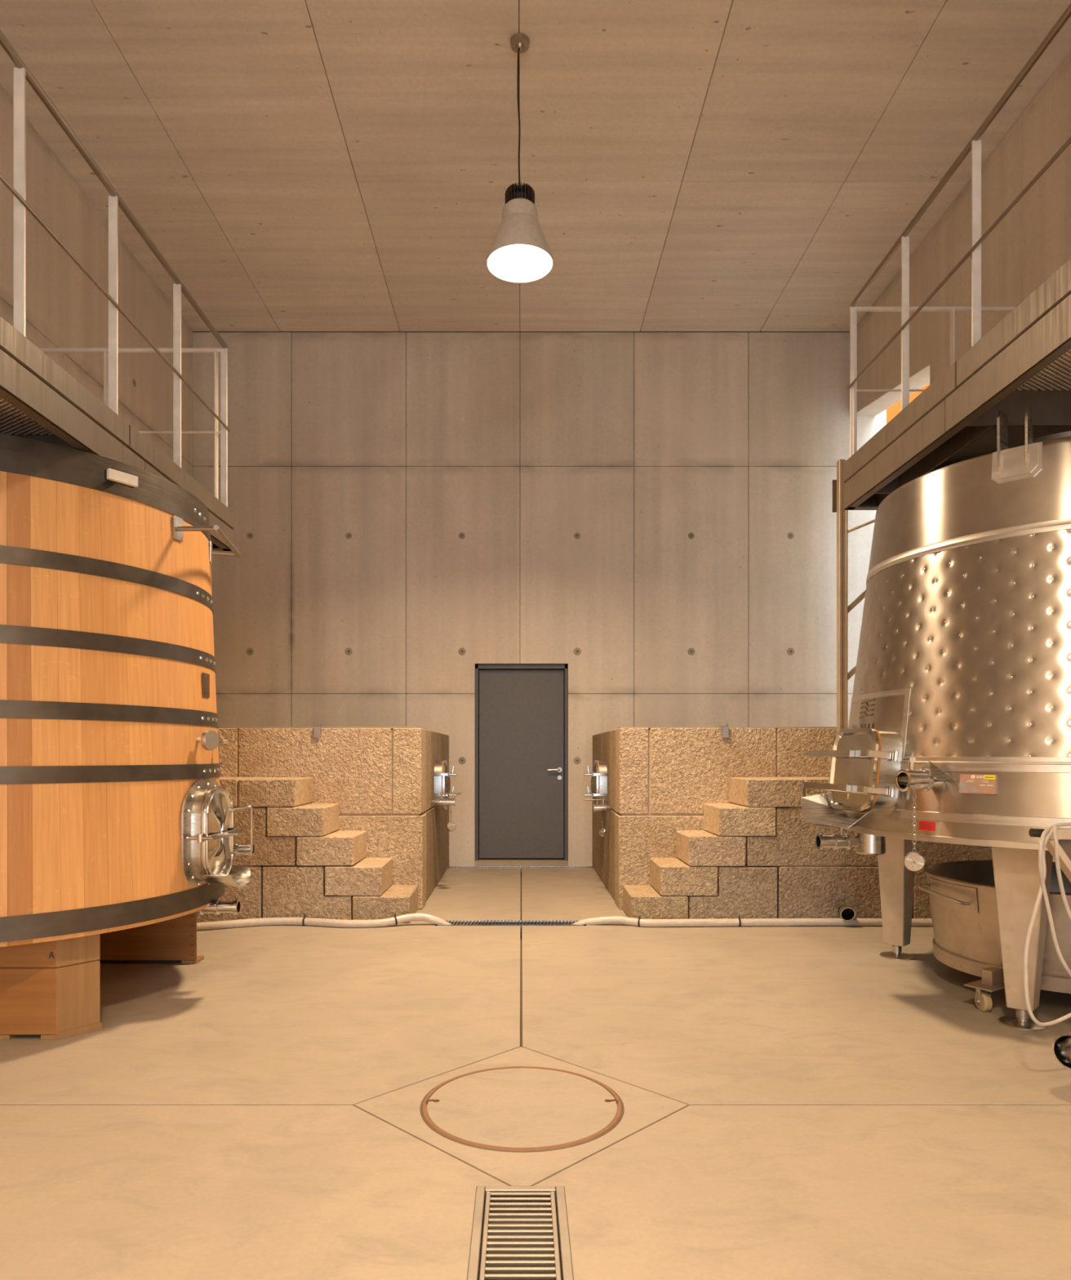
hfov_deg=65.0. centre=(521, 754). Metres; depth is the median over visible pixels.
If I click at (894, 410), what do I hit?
wall
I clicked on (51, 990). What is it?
support block
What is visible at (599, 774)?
hatch
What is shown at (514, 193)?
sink
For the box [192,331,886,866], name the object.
wall
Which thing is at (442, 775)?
hatch
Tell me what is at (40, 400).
walkway
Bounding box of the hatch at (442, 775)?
[433,760,457,810]
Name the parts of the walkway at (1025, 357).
post, post, rail, fascia plate, post, handrail, post, rail, handrail, post, deck plate, fascia plate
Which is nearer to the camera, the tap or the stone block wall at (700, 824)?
the tap
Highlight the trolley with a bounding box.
[1028,827,1070,1070]
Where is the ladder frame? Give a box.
[832,458,875,733]
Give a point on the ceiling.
(295, 165)
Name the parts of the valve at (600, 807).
lever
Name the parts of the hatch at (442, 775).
door panel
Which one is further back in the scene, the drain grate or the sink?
the sink
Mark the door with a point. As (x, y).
(522, 710)
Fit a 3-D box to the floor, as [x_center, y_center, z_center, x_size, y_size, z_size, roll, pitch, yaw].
[0.010,1.290,1.130,7.220,0.200,16.260,0,0,0]
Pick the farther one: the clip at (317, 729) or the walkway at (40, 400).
the clip at (317, 729)
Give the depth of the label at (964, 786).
3.66 m
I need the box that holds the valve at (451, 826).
[431,791,461,831]
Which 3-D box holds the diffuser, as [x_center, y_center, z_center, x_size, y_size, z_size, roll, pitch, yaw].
[-0.008,-3.117,5.310,0.412,0.010,0.412,0,0,0]
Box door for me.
[475,664,568,866]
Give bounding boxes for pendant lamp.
[486,32,553,283]
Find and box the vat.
[0,433,254,946]
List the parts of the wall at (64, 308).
concrete panel, concrete panel, concrete panel, concrete panel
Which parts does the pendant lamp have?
cord, lamp shade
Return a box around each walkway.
[0,30,234,551]
[843,2,1070,510]
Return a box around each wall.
[0,84,192,477]
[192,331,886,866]
[196,727,448,923]
[591,727,992,919]
[857,51,1070,862]
[886,382,929,423]
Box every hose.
[196,912,452,930]
[572,915,933,927]
[1023,822,1070,1026]
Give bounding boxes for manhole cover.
[419,1066,624,1152]
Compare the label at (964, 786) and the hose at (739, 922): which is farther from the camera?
the hose at (739, 922)
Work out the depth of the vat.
3.56 m
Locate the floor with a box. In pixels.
[0,866,1070,1279]
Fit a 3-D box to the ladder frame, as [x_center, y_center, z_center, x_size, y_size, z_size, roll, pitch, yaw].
[2.575,-0.985,6.023,0.590,2.310,0.265,0,0,0]
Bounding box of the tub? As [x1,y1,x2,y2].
[918,860,1070,1011]
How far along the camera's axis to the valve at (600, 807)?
7.10 m
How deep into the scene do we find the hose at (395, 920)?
5.80 m
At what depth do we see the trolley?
3.02 m
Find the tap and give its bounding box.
[218,738,228,745]
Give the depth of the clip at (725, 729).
6.42 m
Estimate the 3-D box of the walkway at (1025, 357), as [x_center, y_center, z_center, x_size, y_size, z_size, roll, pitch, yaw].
[2.777,-2.211,2.180,1.465,1.318,6.360,0,0,0]
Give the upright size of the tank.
2.733 m
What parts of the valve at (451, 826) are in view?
lever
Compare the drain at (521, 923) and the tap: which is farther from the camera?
the drain at (521, 923)
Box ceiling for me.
[0,0,1070,331]
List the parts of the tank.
lever, hatch door, leg, chain, rating plate, lug plate, leg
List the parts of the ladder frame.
hook plate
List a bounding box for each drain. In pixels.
[435,920,586,933]
[448,866,592,874]
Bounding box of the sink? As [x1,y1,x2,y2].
[505,182,534,204]
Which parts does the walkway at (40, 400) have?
post, deck plate, fascia plate, post, post, handrail, rail, handrail, post, rail, fascia plate, post, post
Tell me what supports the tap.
on the vat
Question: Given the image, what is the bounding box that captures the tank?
[800,403,1070,1031]
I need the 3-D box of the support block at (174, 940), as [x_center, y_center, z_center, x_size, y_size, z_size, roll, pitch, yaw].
[-2.571,0.972,4.835,1.458,0.436,0.140,0,0,0]
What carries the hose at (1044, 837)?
hanging from the trolley
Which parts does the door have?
sill, handle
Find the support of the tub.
on the floor
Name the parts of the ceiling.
concrete panel, concrete panel, concrete panel, concrete panel, concrete panel, concrete panel, concrete panel, concrete panel, concrete panel, concrete panel, concrete panel, concrete panel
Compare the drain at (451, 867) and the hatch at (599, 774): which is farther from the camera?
the drain at (451, 867)
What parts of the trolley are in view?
panel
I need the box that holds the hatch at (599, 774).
[584,760,607,804]
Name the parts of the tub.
handle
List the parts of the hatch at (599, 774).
door panel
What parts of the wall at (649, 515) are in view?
concrete panel, concrete panel, concrete panel, concrete panel, concrete panel, concrete panel, concrete panel, concrete panel, concrete panel, concrete panel, concrete panel, concrete panel, concrete panel, concrete panel, concrete panel, concrete panel, concrete panel, concrete panel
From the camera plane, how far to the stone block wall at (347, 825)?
6.43 m
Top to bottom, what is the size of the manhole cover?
0.016 m
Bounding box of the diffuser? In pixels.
[487,244,552,280]
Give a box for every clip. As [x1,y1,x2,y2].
[313,724,324,737]
[717,724,728,737]
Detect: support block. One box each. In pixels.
[0,933,102,1039]
[98,911,204,964]
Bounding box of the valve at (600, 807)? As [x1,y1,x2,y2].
[583,798,610,836]
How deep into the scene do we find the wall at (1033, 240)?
6.33 m
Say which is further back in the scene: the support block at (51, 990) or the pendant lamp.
the pendant lamp
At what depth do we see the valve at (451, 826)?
7.18 m
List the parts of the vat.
rail plate, rail arm, hatch plate, rail plate, hatch door, rail arm, hose rail, door lever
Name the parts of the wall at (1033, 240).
concrete panel, concrete panel, concrete panel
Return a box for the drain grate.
[466,1186,573,1279]
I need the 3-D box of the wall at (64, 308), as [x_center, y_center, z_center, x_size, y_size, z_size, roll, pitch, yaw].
[-3.648,-1.700,1.030,0.304,5.820,16.060,0,0,0]
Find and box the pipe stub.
[835,899,855,921]
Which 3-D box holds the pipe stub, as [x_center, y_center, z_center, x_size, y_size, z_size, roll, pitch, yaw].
[2.245,1.085,5.841,0.105,0.126,0.168,0,0,0]

